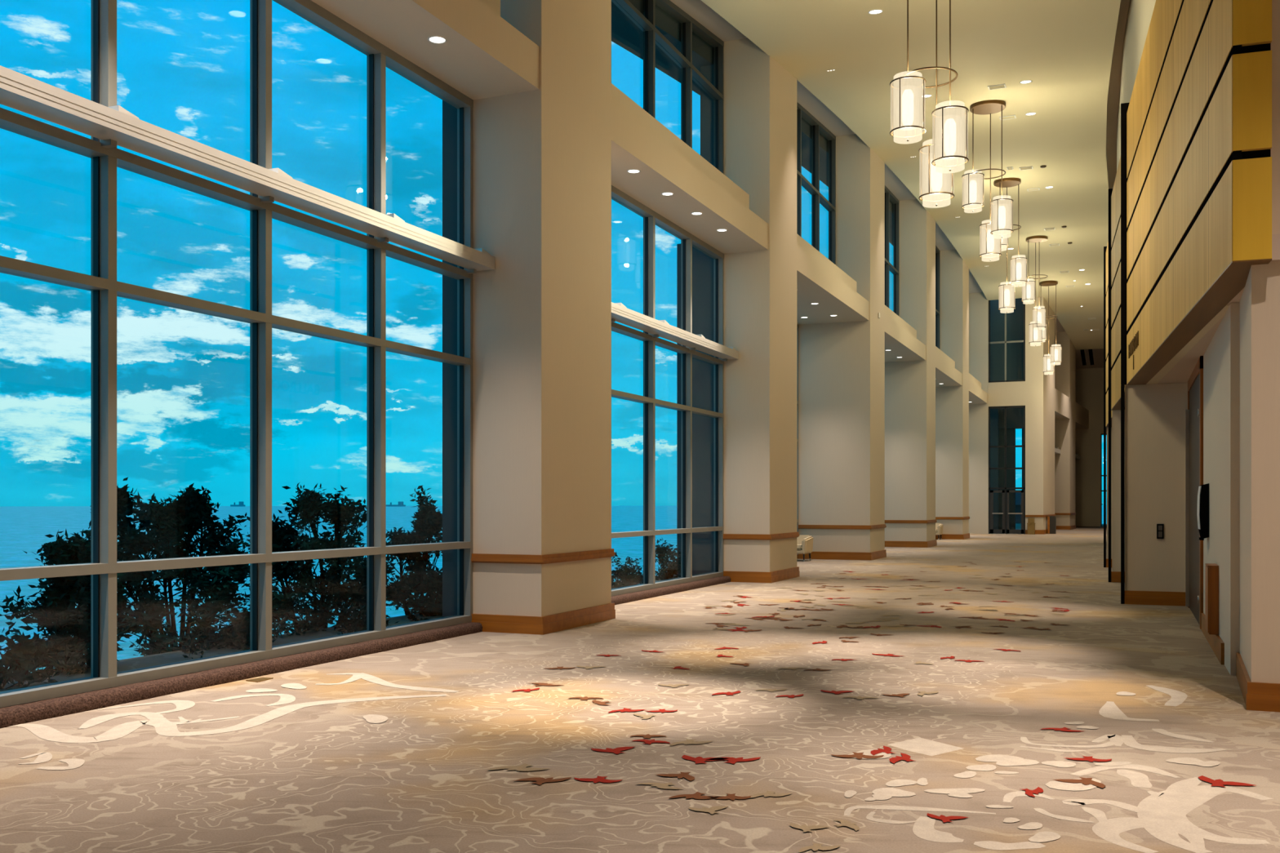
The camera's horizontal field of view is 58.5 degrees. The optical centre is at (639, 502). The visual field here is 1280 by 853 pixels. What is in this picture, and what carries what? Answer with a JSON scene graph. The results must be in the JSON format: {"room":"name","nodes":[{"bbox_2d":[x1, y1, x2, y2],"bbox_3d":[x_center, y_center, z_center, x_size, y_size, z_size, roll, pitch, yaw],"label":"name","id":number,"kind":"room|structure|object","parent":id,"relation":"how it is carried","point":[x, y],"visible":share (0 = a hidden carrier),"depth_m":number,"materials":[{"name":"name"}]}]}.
{"room":"convention center lobby","nodes":[
{"label":"convention center lobby","id":0,"kind":"room"},
{"bbox_2d":[311,0,539,99],"bbox_3d":[-3.223,-5.490,10.592,1.130,0.980,7.550,0,0,23],"label":"soffit","id":1,"kind":"structure","parent":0,"point":[482,55],"depth_m":12.63,"materials":[{"name":"paint"}]},
{"bbox_2d":[427,35,447,43],"bbox_3d":[-2.188,-4.994,12.340,0.207,0.010,0.207,0,0,23],"label":"recessed light","id":2,"kind":"object","parent":1,"relation":"in","point":[435,38],"visible":1,"depth_m":12.34,"materials":[{"name":"white metal"}]},
{"bbox_2d":[0,523,1279,852],"bbox_3d":[13.254,1.597,38.922,12.600,0.007,98.000,0,0,23],"label":"floor","id":3,"kind":"structure","parent":0,"point":[992,692],"depth_m":7.71,"materials":[{"name":"carpet"}]},
{"bbox_2d":[0,622,482,728],"bbox_3d":[-3.532,1.542,10.719,0.282,0.116,7.540,0,0,23],"label":"window sill","id":4,"kind":"structure","parent":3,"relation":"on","point":[31,712],"depth_m":9.95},
{"bbox_2d":[245,677,273,682],"bbox_3d":[-3.414,1.595,10.270,0.152,0.008,0.227,0,0,23],"label":"floor outlet","id":5,"kind":"object","parent":3,"relation":"on","point":[261,679],"visible":1,"depth_m":10.25,"materials":[{"name":"gold metal"}]},
{"bbox_2d":[471,0,615,635],"bbox_3d":[-1.308,-3.343,14.983,1.204,9.886,2.118,0,0,23],"label":"column","id":6,"kind":"structure","parent":3,"relation":"on","point":[542,553],"depth_m":14.15,"materials":[{"name":"paint"}]},
{"bbox_2d":[611,576,730,604],"bbox_3d":[0.230,1.542,19.529,0.281,0.116,7.540,0,0,23],"label":"kerb","id":7,"kind":"object","parent":3,"relation":"on","point":[636,596],"visible":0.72,"depth_m":19.80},
{"bbox_2d":[723,37,799,582],"bbox_3d":[1.968,-3.949,24.001,2.264,11.097,2.118,0,0,23],"label":"column","id":8,"kind":"structure","parent":3,"relation":"on","point":[760,535],"depth_m":22.88,"materials":[{"name":"paint"}]},
{"bbox_2d":[796,534,813,561],"bbox_3d":[4.229,1.254,31.238,0.863,0.697,0.824,0,0,23],"label":"armchair","id":9,"kind":"object","parent":3,"relation":"on","point":[804,542],"visible":0.48,"depth_m":30.96,"materials":[{"name":"beige fabric"}]},
{"bbox_2d":[796,544,801,550],"bbox_3d":[4.190,1.230,31.164,0.640,0.140,0.600,0,0,23],"label":"seat cushion","id":10,"kind":"object","parent":9,"relation":"on","point":[798,546],"depth_m":30.85,"materials":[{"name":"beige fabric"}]},
{"bbox_2d":[796,133,886,560],"bbox_3d":[5.731,-4.364,32.811,2.264,11.929,2.118,0,0,23],"label":"column","id":11,"kind":"structure","parent":3,"relation":"on","point":[842,365],"depth_m":31.78,"materials":[{"name":"paint"}]},
{"bbox_2d":[884,199,937,547],"bbox_3d":[9.494,-4.590,41.621,2.264,12.380,2.118,0,0,23],"label":"column","id":12,"kind":"structure","parent":3,"relation":"on","point":[910,520],"depth_m":40.55,"materials":[{"name":"paint"}]},
{"bbox_2d":[935,523,942,539],"bbox_3d":[12.508,1.254,49.020,0.863,0.697,0.824,0,0,23],"label":"armchair","id":13,"kind":"object","parent":3,"relation":"on","point":[939,526],"visible":0.44,"depth_m":48.63,"materials":[{"name":"beige fabric"}]},
{"bbox_2d":[935,249,969,539],"bbox_3d":[13.257,-4.634,50.431,2.264,12.468,2.118,0,0,23],"label":"column","id":14,"kind":"structure","parent":3,"relation":"on","point":[952,402],"depth_m":49.32,"materials":[{"name":"paint"}]},
{"bbox_2d":[1026,517,1035,534],"bbox_3d":[19.435,1.190,56.769,0.380,0.820,0.380,0,0,23],"label":"litter bin","id":15,"kind":"object","parent":3,"relation":"on","point":[1031,523],"visible":1,"depth_m":56.62,"materials":[{"name":"gold metal"}]},
{"bbox_2d":[1026,517,1035,524],"bbox_3d":[19.435,0.940,56.769,0.380,0.320,0.380,0,0,23],"label":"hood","id":16,"kind":"object","parent":15,"relation":"attached to","point":[1030,520],"depth_m":56.65,"materials":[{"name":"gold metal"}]},
{"bbox_2d":[1025,296,1055,534],"bbox_3d":[20.661,-4.521,58.898,1.189,12.241,4.397,0,0,23],"label":"column","id":17,"kind":"structure","parent":3,"relation":"on","point":[1039,387],"depth_m":57.08,"materials":[{"name":"paint"}]},
{"bbox_2d":[1047,515,1056,533],"bbox_3d":[20.805,1.150,57.740,0.380,0.900,0.420,0,0,23],"label":"litter bin","id":18,"kind":"object","parent":3,"relation":"on","point":[1051,520],"visible":0.99,"depth_m":57.58,"materials":[{"name":"brown wood"}]},
{"bbox_2d":[1054,331,1075,529],"bbox_3d":[25.124,-4.166,67.855,1.139,11.532,2.743,0,0,27],"label":"column","id":19,"kind":"structure","parent":3,"relation":"on","point":[1064,373],"depth_m":66.68,"materials":[{"name":"paint"}]},
{"bbox_2d":[1054,447,1060,453],"bbox_3d":[22.927,-2.990,63.819,0.281,0.340,6.476,0,0,27],"label":"shelf","id":20,"kind":"object","parent":19,"relation":"attached to","point":[1057,451],"visible":0.26,"depth_m":65.69,"materials":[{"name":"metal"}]},
{"bbox_2d":[1075,453,1080,459],"bbox_3d":[27.352,-2.990,72.423,0.806,0.340,7.380,0,0,23],"label":"shelf","id":21,"kind":"object","parent":19,"relation":"attached to","point":[1077,456],"visible":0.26,"depth_m":74.70,"materials":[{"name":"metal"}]},
{"bbox_2d":[1235,0,1279,712],"bbox_3d":[6.342,-3.200,10.218,1.963,9.600,3.980,0,0,23],"label":"column","id":22,"kind":"structure","parent":3,"relation":"on","point":[1258,660],"depth_m":8.78,"materials":[{"name":"paint"}]},
{"bbox_2d":[611,83,768,253],"bbox_3d":[0.540,-5.490,19.402,1.130,0.980,7.550,0,0,23],"label":"soffit","id":23,"kind":"structure","parent":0,"point":[665,162],"depth_m":18.72,"materials":[{"name":"paint"}]},
{"bbox_2d":[626,168,640,173],"bbox_3d":[-0.094,-4.994,17.243,0.207,0.010,0.207,0,0,23],"label":"recessed light","id":24,"kind":"object","parent":23,"relation":"in","point":[630,171],"visible":1,"depth_m":17.23,"materials":[{"name":"white metal"}]},
{"bbox_2d":[661,191,674,195],"bbox_3d":[0.447,-4.994,18.509,0.207,0.010,0.207,0,0,23],"label":"recessed light","id":25,"kind":"object","parent":23,"relation":"in","point":[666,193],"visible":1,"depth_m":18.51,"materials":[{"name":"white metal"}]},
{"bbox_2d":[690,211,702,214],"bbox_3d":[0.984,-4.994,19.766,0.207,0.010,0.207,0,0,23],"label":"recessed light","id":26,"kind":"object","parent":23,"relation":"in","point":[695,212],"visible":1,"depth_m":19.77,"materials":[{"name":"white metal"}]},
{"bbox_2d":[716,228,727,231],"bbox_3d":[1.504,-4.994,20.985,0.207,0.010,0.207,0,0,23],"label":"recessed light","id":27,"kind":"object","parent":23,"relation":"in","point":[718,229],"visible":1,"depth_m":20.96,"materials":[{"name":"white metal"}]},
{"bbox_2d":[796,233,869,324],"bbox_3d":[3.816,-5.490,28.421,2.190,0.980,7.550,0,0,23],"label":"wall","id":28,"kind":"structure","parent":0,"point":[820,281],"depth_m":28.38,"materials":[{"name":"paint"}]},
{"bbox_2d":[670,0,1129,368],"bbox_3d":[12.931,-8.570,35.798,11.140,4.900,92.000,0,0,23],"label":"ceiling","id":29,"kind":"structure","parent":0,"point":[698,10],"depth_m":29.42,"materials":[{"name":"paint"}]},
{"bbox_2d":[1080,349,1086,365],"bbox_3d":[26.658,-9.564,69.081,0.220,1.252,12.000,0,0,23],"label":"ceiling vent","id":30,"kind":"object","parent":29,"relation":"in","point":[1082,353],"visible":0.39,"depth_m":72.56,"materials":[{"name":"black metal"}]},
{"bbox_2d":[1088,349,1093,364],"bbox_3d":[27.209,-9.541,69.172,0.220,1.205,11.400,0,0,23],"label":"ceiling vent","id":31,"kind":"object","parent":29,"relation":"in","point":[1091,353],"visible":0.39,"depth_m":72.45,"materials":[{"name":"black metal"}]},
{"bbox_2d":[884,305,925,362],"bbox_3d":[7.579,-5.490,37.231,2.190,0.980,7.550,0,0,23],"label":"wall","id":32,"kind":"structure","parent":0,"point":[900,337],"depth_m":37.30,"materials":[{"name":"paint"}]},
{"bbox_2d":[884,185,899,315],"bbox_3d":[7.645,-8.118,37.202,0.195,5.196,7.550,0,0,23],"label":"window","id":33,"kind":"structure","parent":32,"relation":"in","point":[894,268],"depth_m":40.48,"materials":[{"name":"metal"}]},
{"bbox_2d":[701,0,1120,350],"bbox_3d":[10.733,-8.125,31.300,8.250,4.850,82.000,0,0,23],"label":"ceiling","id":34,"kind":"structure","parent":0,"point":[1065,47],"depth_m":26.22,"materials":[{"name":"paint"}]},
{"bbox_2d":[826,68,836,71],"bbox_3d":[3.999,-9.044,23.927,0.217,0.028,0.216,0,0,14],"label":"recessed light","id":35,"kind":"object","parent":34,"relation":"in","point":[829,69],"visible":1,"depth_m":23.90,"materials":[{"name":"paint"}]},
{"bbox_2d":[867,8,883,13],"bbox_3d":[4.155,-8.649,20.149,0.267,0.039,0.265,0,0,30],"label":"recessed light","id":36,"kind":"object","parent":34,"relation":"in","point":[875,11],"visible":1,"depth_m":20.14,"materials":[{"name":"white metal"}]},
{"bbox_2d":[889,0,968,208],"bbox_3d":[4.332,-6.395,16.977,1.101,3.836,1.104,0,0,23],"label":"pendant light","id":37,"kind":"object","parent":34,"relation":"hanging from","point":[943,155],"visible":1,"depth_m":16.62,"materials":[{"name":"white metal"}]},
{"bbox_2d":[961,99,1013,262],"bbox_3d":[8.252,-7.695,27.341,1.098,3.711,1.104,0,0,-9],"label":"pendant light","id":38,"kind":"object","parent":34,"relation":"hanging from","point":[1000,224],"visible":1,"depth_m":27.13,"materials":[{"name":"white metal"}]},
{"bbox_2d":[987,83,1006,89],"bbox_3d":[8.054,-9.370,25.782,0.380,0.045,0.320,0,0,23],"label":"ceiling vent","id":39,"kind":"object","parent":34,"relation":"in","point":[1004,84],"visible":1,"depth_m":25.79,"materials":[{"name":"white metal"}]},
{"bbox_2d":[999,115,1016,119],"bbox_3d":[9.222,-9.641,28.646,0.380,0.041,0.320,0,0,23],"label":"ceiling vent","id":40,"kind":"object","parent":34,"relation":"in","point":[1004,117],"visible":0.96,"depth_m":28.63,"materials":[{"name":"white metal"}]},
{"bbox_2d":[993,177,1026,313],"bbox_3d":[11.576,-8.112,36.079,1.175,4.155,0.954,0,0,-37],"label":"pendant light","id":41,"kind":"object","parent":34,"relation":"hanging from","point":[1018,262],"visible":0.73,"depth_m":36.07,"materials":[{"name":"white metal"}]},
{"bbox_2d":[1019,80,1031,83],"bbox_3d":[8.596,-9.366,25.461,0.267,0.033,0.266,0,0,17],"label":"recessed light","id":42,"kind":"object","parent":34,"relation":"in","point":[1024,81],"visible":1,"depth_m":25.45,"materials":[{"name":"white metal"}]},
{"bbox_2d":[1018,165,1033,169],"bbox_3d":[11.647,-10.072,34.464,0.380,0.033,0.320,0,0,23],"label":"ceiling vent","id":43,"kind":"object","parent":34,"relation":"in","point":[1024,167],"visible":1,"depth_m":34.45,"materials":[{"name":"white metal"}]},
{"bbox_2d":[1025,112,1036,115],"bbox_3d":[9.700,-9.639,28.369,0.267,0.030,0.266,0,0,30],"label":"recessed light","id":44,"kind":"object","parent":34,"relation":"in","point":[1028,113],"visible":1,"depth_m":28.37,"materials":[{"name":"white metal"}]},
{"bbox_2d":[1026,187,1039,191],"bbox_3d":[12.870,-10.226,37.382,0.380,0.028,0.320,0,0,23],"label":"ceiling vent","id":45,"kind":"object","parent":34,"relation":"in","point":[1034,188],"visible":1,"depth_m":37.39,"materials":[{"name":"white metal"}]},
{"bbox_2d":[1021,235,1048,346],"bbox_3d":[15.626,-8.345,45.213,0.960,4.255,1.083,0,0,23],"label":"pendant light","id":46,"kind":"object","parent":34,"relation":"hanging from","point":[1036,327],"visible":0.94,"depth_m":45.21,"materials":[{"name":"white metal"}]},
{"bbox_2d":[1044,227,1055,230],"bbox_3d":[15.620,-10.417,43.581,0.380,0.016,0.320,0,1,23],"label":"ceiling vent","id":47,"kind":"object","parent":34,"relation":"in","point":[1047,228],"visible":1,"depth_m":43.58,"materials":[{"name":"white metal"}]},
{"bbox_2d":[1039,280,1062,374],"bbox_3d":[19.218,-8.198,53.746,1.103,4.340,0.962,0,0,-39],"label":"pendant light","id":48,"kind":"object","parent":34,"relation":"hanging from","point":[1055,357],"visible":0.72,"depth_m":53.70,"materials":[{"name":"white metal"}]},
{"bbox_2d":[935,346,962,386],"bbox_3d":[11.342,-5.490,46.041,2.190,0.980,7.550,0,0,23],"label":"wall","id":49,"kind":"structure","parent":0,"point":[946,374],"depth_m":46.15,"materials":[{"name":"paint"}]},
{"bbox_2d":[935,245,940,348],"bbox_3d":[11.409,-8.195,46.012,0.195,5.349,7.550,0,0,23],"label":"window","id":50,"kind":"structure","parent":49,"relation":"in","point":[937,251],"depth_m":49.43,"materials":[{"name":"metal"}]},
{"bbox_2d":[968,373,986,404],"bbox_3d":[15.105,-5.490,54.850,2.190,0.980,7.550,0,0,23],"label":"wall","id":51,"kind":"structure","parent":0,"point":[977,395],"depth_m":54.84,"materials":[{"name":"paint"}]},
{"bbox_2d":[968,292,1025,533],"bbox_3d":[17.458,-4.520,58.157,4.120,12.240,0.420,0,0,23],"label":"wall","id":52,"kind":"structure","parent":0,"point":[998,393],"depth_m":58.02,"materials":[{"name":"paint"}]},
{"bbox_2d":[988,405,1025,533],"bbox_3d":[18.494,-1.620,57.605,1.780,6.440,0.140,0,0,23],"label":"window","id":53,"kind":"structure","parent":52,"relation":"in","point":[1004,406],"depth_m":57.55,"materials":[{"name":"black metal"}]},
{"bbox_2d":[990,490,1004,533],"bbox_3d":[18.045,0.490,57.711,0.710,2.180,0.180,0,0,23],"label":"door","id":54,"kind":"structure","parent":53,"relation":"attached to","point":[992,531],"depth_m":57.71,"materials":[{"name":"black metal"}]},
{"bbox_2d":[1006,489,1023,533],"bbox_3d":[18.836,0.490,57.373,0.810,2.180,0.180,0,0,23],"label":"door","id":55,"kind":"structure","parent":53,"relation":"attached to","point":[1008,531],"depth_m":57.38,"materials":[{"name":"black metal"}]},
{"bbox_2d":[988,300,1025,382],"bbox_3d":[18.494,-8.345,57.605,1.780,4.590,0.140,0,0,23],"label":"window","id":56,"kind":"structure","parent":52,"relation":"in","point":[1005,342],"depth_m":57.55,"materials":[{"name":"metal"}]},
{"bbox_2d":[1054,388,1070,419],"bbox_3d":[23.008,-5.445,63.778,1.103,1.210,6.517,0,0,27],"label":"wall","id":57,"kind":"structure","parent":0,"point":[1062,402],"depth_m":63.52,"materials":[{"name":"paint"}]},
{"bbox_2d":[1075,401,1088,429],"bbox_3d":[27.432,-5.445,72.382,1.628,1.210,7.478,0,0,23],"label":"wall","id":58,"kind":"structure","parent":0,"point":[1082,414],"depth_m":72.35,"materials":[{"name":"paint"}]},
{"bbox_2d":[1075,368,1106,526],"bbox_3d":[30.567,-4.200,75.241,4.091,11.600,0.400,0,0,23],"label":"wall","id":59,"kind":"structure","parent":0,"point":[1089,382],"depth_m":75.41,"materials":[{"name":"paint"}]},
{"bbox_2d":[1101,433,1106,526],"bbox_3d":[30.596,-1.450,75.130,0.550,6.100,0.180,0,0,23],"label":"window","id":60,"kind":"structure","parent":59,"relation":"in","point":[1101,433],"depth_m":75.14,"materials":[{"name":"black metal"}]},
{"bbox_2d":[1106,426,1111,559],"bbox_3d":[11.233,-0.120,25.383,1.682,3.440,5.513,0,0,23],"label":"wall","id":61,"kind":"structure","parent":0,"point":[1107,427],"depth_m":27.97,"materials":[{"name":"paint"}]},
{"bbox_2d":[1106,559,1111,567],"bbox_3d":[12.072,1.494,27.692,1.552,0.213,0.030,0,0,23],"label":"baseboard","id":62,"kind":"structure","parent":61,"relation":"attached to","point":[1107,560],"depth_m":27.95,"materials":[{"name":"brown wood"}]},
{"bbox_2d":[1111,409,1120,571],"bbox_3d":[9.213,-0.120,20.418,1.495,3.440,5.206,0,0,23],"label":"wall","id":63,"kind":"structure","parent":0,"point":[1116,414],"depth_m":22.81,"materials":[{"name":"paint"}]},
{"bbox_2d":[1111,571,1120,582],"bbox_3d":[9.993,1.494,22.586,1.365,0.213,0.030,0,0,23],"label":"baseboard","id":64,"kind":"structure","parent":63,"relation":"attached to","point":[1115,575],"depth_m":22.78,"materials":[{"name":"brown wood"}]},
{"bbox_2d":[1124,382,1187,591],"bbox_3d":[8.235,-0.120,17.849,1.216,3.440,0.288,0,0,23],"label":"wall","id":65,"kind":"structure","parent":0,"point":[1155,413],"depth_m":17.79,"materials":[{"name":"paint"}]},
{"bbox_2d":[1124,590,1185,606],"bbox_3d":[8.005,1.494,17.770,0.976,0.213,0.038,0,0,23],"label":"baseboard","id":66,"kind":"structure","parent":65,"relation":"attached to","point":[1135,597],"depth_m":17.75,"materials":[{"name":"brown wood"}]},
{"bbox_2d":[1156,524,1164,538],"bbox_3d":[8.080,0.454,17.745,0.092,0.216,0.024,0,0,23],"label":"switch plate","id":67,"kind":"object","parent":65,"relation":"attached to","point":[1160,527],"visible":1,"depth_m":17.73,"materials":[{"name":"black plastic"}]},
{"bbox_2d":[1116,0,1229,384],"bbox_3d":[19.482,-4.750,44.961,1.310,12.700,74.000,0,0,23],"label":"wall","id":68,"kind":"structure","parent":0,"point":[1140,14],"depth_m":18.79,"materials":[{"name":"paint"}]},
{"bbox_2d":[1103,246,1106,567],"bbox_3d":[11.518,-2.330,27.916,0.356,7.860,0.030,0,0,23],"label":"black fin","id":69,"kind":"object","parent":68,"relation":"attached to","point":[1104,247],"visible":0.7,"depth_m":27.96,"materials":[{"name":"black metal"}]},
{"bbox_2d":[1106,240,1111,426],"bbox_3d":[10.627,-3.954,25.583,0.200,4.252,4.798,0,0,20],"label":"wood wall panel","id":70,"kind":"object","parent":68,"relation":"attached to","point":[1107,249],"visible":0.15,"depth_m":26.97,"materials":[{"name":"brown wood"}]},
{"bbox_2d":[1108,188,1112,582],"bbox_3d":[9.511,-2.330,22.779,0.327,7.860,0.030,0,0,23],"label":"black fin","id":71,"kind":"object","parent":68,"relation":"attached to","point":[1110,190],"visible":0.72,"depth_m":22.82,"materials":[{"name":"black metal"}]},
{"bbox_2d":[1111,155,1120,410],"bbox_3d":[8.712,-3.954,20.551,0.200,4.252,4.539,0,0,19],"label":"wood wall panel","id":72,"kind":"object","parent":68,"relation":"attached to","point":[1116,193],"visible":0.3,"depth_m":21.18,"materials":[{"name":"brown wood"}]},
{"bbox_2d":[1120,102,1129,604],"bbox_3d":[7.671,-2.330,17.904,0.255,7.860,0.030,0,0,23],"label":"black fin","id":73,"kind":"object","parent":68,"relation":"attached to","point":[1124,106],"visible":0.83,"depth_m":17.93,"materials":[{"name":"black metal"}]},
{"bbox_2d":[1126,0,1271,385],"bbox_3d":[6.185,-3.954,13.251,0.283,4.252,9.659,0,0,19],"label":"wood wall panel","id":74,"kind":"object","parent":68,"relation":"attached to","point":[1199,113],"visible":1,"depth_m":10.82,"materials":[{"name":"brown wood"}]},
{"bbox_2d":[1157,233,1279,383],"bbox_3d":[8.427,-1.942,18.367,1.270,0.196,20.622,0,0,23],"label":"ceiling","id":75,"kind":"structure","parent":0,"point":[1182,371],"depth_m":14.21,"materials":[{"name":"paint"}]},
{"bbox_2d":[1203,302,1239,675],"bbox_3d":[7.096,-0.120,14.016,0.300,3.440,7.633,0,0,23],"label":"wall","id":76,"kind":"structure","parent":0,"point":[1221,358],"depth_m":11.18,"materials":[{"name":"paint"}]},
{"bbox_2d":[1185,355,1203,629],"bbox_3d":[7.710,-0.120,15.899,0.090,3.440,3.300,0,0,23],"label":"door","id":77,"kind":"structure","parent":76,"relation":"in","point":[1194,413],"depth_m":16.04,"materials":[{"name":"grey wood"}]},
{"bbox_2d":[1196,483,1208,540],"bbox_3d":[6.674,0.115,13.548,0.108,0.670,0.420,0,0,23],"label":"wall dispenser","id":78,"kind":"object","parent":76,"relation":"attached to","point":[1202,513],"visible":1,"depth_m":13.36,"materials":[{"name":"black plastic"}]},
{"bbox_2d":[1204,563,1218,635],"bbox_3d":[6.069,1.023,12.128,0.104,0.720,0.460,0,0,23],"label":"wall panel","id":79,"kind":"object","parent":76,"relation":"attached to","point":[1211,570],"visible":1,"depth_m":11.93,"materials":[{"name":"brown wood"}]},
{"bbox_2d":[1200,613,1224,664],"bbox_3d":[6.442,1.494,12.739,0.160,0.213,3.309,0,0,23],"label":"baseboard","id":80,"kind":"structure","parent":76,"relation":"attached to","point":[1217,645],"depth_m":11.90,"materials":[{"name":"brown wood"}]},
{"label":"outside","id":81,"kind":"structure","parent":0,"visible":0},
{"bbox_2d":[1015,492,1102,523],"bbox_3d":[30.705,0.450,88.177,9.200,4.300,8.000,0,0,23],"label":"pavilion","id":82,"kind":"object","parent":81,"point":[1018,495],"visible":0.04,"depth_m":85.89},
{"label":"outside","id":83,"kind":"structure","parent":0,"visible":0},
{"bbox_2d":[0,506,1106,672],"bbox_3d":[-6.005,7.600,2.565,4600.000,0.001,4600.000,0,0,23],"label":"sea","id":84,"kind":"structure","parent":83,"point":[24,528],"depth_m":257.43,"materials":[{"name":"liquid"}]},
{"bbox_2d":[230,502,244,506],"bbox_3d":[-703.810,3.450,2000.000,26.000,8.700,8.000,0,0,23],"label":"ship","id":85,"kind":"object","parent":84,"relation":"on","point":[241,504],"visible":1,"depth_m":1994.90,"materials":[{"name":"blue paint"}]},
{"bbox_2d":[386,502,405,506],"bbox_3d":[-427.619,3.450,2000.000,36.000,8.700,8.000,0,0,23],"label":"ship","id":86,"kind":"object","parent":84,"relation":"on","point":[400,504],"visible":0.95,"depth_m":1993.92,"materials":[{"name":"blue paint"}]},
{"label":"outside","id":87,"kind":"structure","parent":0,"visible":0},
{"bbox_3d":[-3.478,5.300,18.792,5.840,6.400,91.830,0,0,23],"label":"ground","id":88,"kind":"structure","parent":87,"visible":0},
{"bbox_2d":[0,622,62,688],"bbox_3d":[-5.399,1.614,9.852,0.715,1.198,0.663,0,0,45],"label":"shrub","id":89,"kind":"object","parent":88,"relation":"on","point":[21,661],"visible":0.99,"depth_m":9.80,"materials":[{"name":"green plant"}]},
{"bbox_2d":[0,527,128,677],"bbox_3d":[-5.459,1.212,10.910,1.070,1.994,1.042,0,0,23],"label":"shrub","id":90,"kind":"object","parent":88,"relation":"on","point":[56,612],"visible":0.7,"depth_m":10.75,"materials":[{"name":"green plant"}]},
{"bbox_2d":[75,477,290,658],"bbox_3d":[-5.173,0.965,12.858,2.486,2.523,1.968,0,0,23],"label":"shrub","id":91,"kind":"object","parent":88,"relation":"on","point":[169,524],"visible":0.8,"depth_m":12.79,"materials":[{"name":"green plant"}]},
{"bbox_2d":[235,482,399,637],"bbox_3d":[-4.051,0.985,14.266,2.028,2.484,1.630,0,0,-24],"label":"shrub","id":92,"kind":"object","parent":88,"relation":"on","point":[308,506],"visible":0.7,"depth_m":14.28,"materials":[{"name":"green plant"}]},
{"bbox_2d":[386,484,442,621],"bbox_3d":[-3.066,0.990,16.178,1.827,2.452,1.761,0,0,-8],"label":"shrub","id":93,"kind":"object","parent":88,"relation":"on","point":[428,522],"visible":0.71,"depth_m":15.97,"materials":[{"name":"green plant"}]},
{"bbox_2d":[611,551,643,588],"bbox_3d":[-0.296,1.619,21.362,0.881,1.373,1.065,0,0,23],"label":"shrub","id":94,"kind":"object","parent":88,"relation":"on","point":[624,574],"visible":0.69,"depth_m":21.24,"materials":[{"name":"green plant"}]},
{"bbox_2d":[655,538,680,581],"bbox_3d":[0.499,1.500,22.282,1.010,1.621,1.162,0,0,23],"label":"shrub","id":95,"kind":"object","parent":88,"relation":"on","point":[672,568],"visible":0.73,"depth_m":22.31,"materials":[{"name":"green plant"}]},
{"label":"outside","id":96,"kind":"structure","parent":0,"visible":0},
{"bbox_2d":[611,0,893,245],"bbox_3d":[4.530,-8.619,31.633,1.080,5.462,56.400,0,0,23],"label":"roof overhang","id":97,"kind":"object","parent":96,"point":[625,33],"visible":0.12,"depth_m":22.32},
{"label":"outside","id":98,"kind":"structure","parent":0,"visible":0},
{"bbox_2d":[442,100,457,617],"bbox_3d":[-1.991,-2.550,15.259,0.250,10.300,1.960,0,0,23],"label":"wall","id":99,"kind":"structure","parent":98,"point":[449,112],"depth_m":14.36,"materials":[{"name":"stone"}]},
{"bbox_2d":[0,0,473,707],"bbox_3d":[-3.644,-1.758,10.772,0.195,6.485,7.550,0,0,23],"label":"window","id":100,"kind":"structure","parent":99,"relation":"in","point":[104,288],"depth_m":10.83,"materials":[{"name":"metal"}]},
{"bbox_2d":[0,65,494,273],"bbox_3d":[-3.416,-2.955,10.675,0.331,0.270,7.530,0,0,23],"label":"window ledge","id":101,"kind":"object","parent":100,"relation":"attached to","point":[114,126],"visible":1,"depth_m":9.81,"materials":[{"name":"paint"}]},
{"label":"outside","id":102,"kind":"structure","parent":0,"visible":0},
{"bbox_2d":[676,64,713,575],"bbox_3d":[1.359,-3.500,24.272,1.170,12.200,2.010,0,0,23],"label":"wall","id":103,"kind":"structure","parent":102,"point":[702,264],"depth_m":23.23,"materials":[{"name":"stone"}]},
{"bbox_2d":[611,185,724,596],"bbox_3d":[0.119,-1.758,19.582,0.195,6.485,7.550,0,0,23],"label":"window","id":104,"kind":"structure","parent":103,"relation":"in","point":[651,218],"depth_m":21.13,"materials":[{"name":"metal"}]},
{"bbox_2d":[611,302,738,361],"bbox_3d":[0.347,-2.955,19.485,0.331,0.270,7.530,0,0,23],"label":"shelf","id":105,"kind":"object","parent":104,"relation":"attached to","point":[620,313],"visible":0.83,"depth_m":19.58,"materials":[{"name":"paint"}]},
{"bbox_2d":[611,0,724,173],"bbox_3d":[0.119,-7.396,19.582,0.195,3.752,7.550,0,0,23],"label":"window","id":106,"kind":"structure","parent":103,"relation":"in","point":[646,22],"depth_m":21.29,"materials":[{"name":"metal"}]},
{"bbox_2d":[796,324,798,555],"bbox_3d":[2.908,-1.758,28.809,0.195,6.485,7.550,0,0,23],"label":"window","id":107,"kind":"structure","parent":103,"relation":"in","point":[797,324],"depth_m":32.19,"materials":[{"name":"metal"}]},
{"bbox_2d":[796,102,835,264],"bbox_3d":[3.882,-7.852,28.392,0.195,4.664,7.550,0,0,23],"label":"window","id":108,"kind":"structure","parent":103,"relation":"in","point":[817,127],"depth_m":30.11,"materials":[{"name":"metal"}]},
{"bbox_3d":[18.246,1.735,64.356,11.000,0.230,11.600,0,0,23],"label":"floor","id":109,"kind":"structure","parent":0,"visible":0},
{"bbox_2d":[990,297,1023,529],"bbox_3d":[18.280,-4.800,60.426,3.950,13.200,2.000,0,0,23],"label":"wall","id":110,"kind":"structure","parent":109,"relation":"on","point":[1015,320],"depth_m":60.17,"materials":[{"name":"stone"}]},
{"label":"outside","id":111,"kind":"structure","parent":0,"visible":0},
{"bbox_2d":[1022,428,1023,489],"bbox_3d":[26.294,-4.900,72.910,1.935,15.000,21.529,0,0,23],"label":"wall","id":112,"kind":"structure","parent":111,"point":[1022,428],"depth_m":63.39,"materials":[{"name":"blue glass"}]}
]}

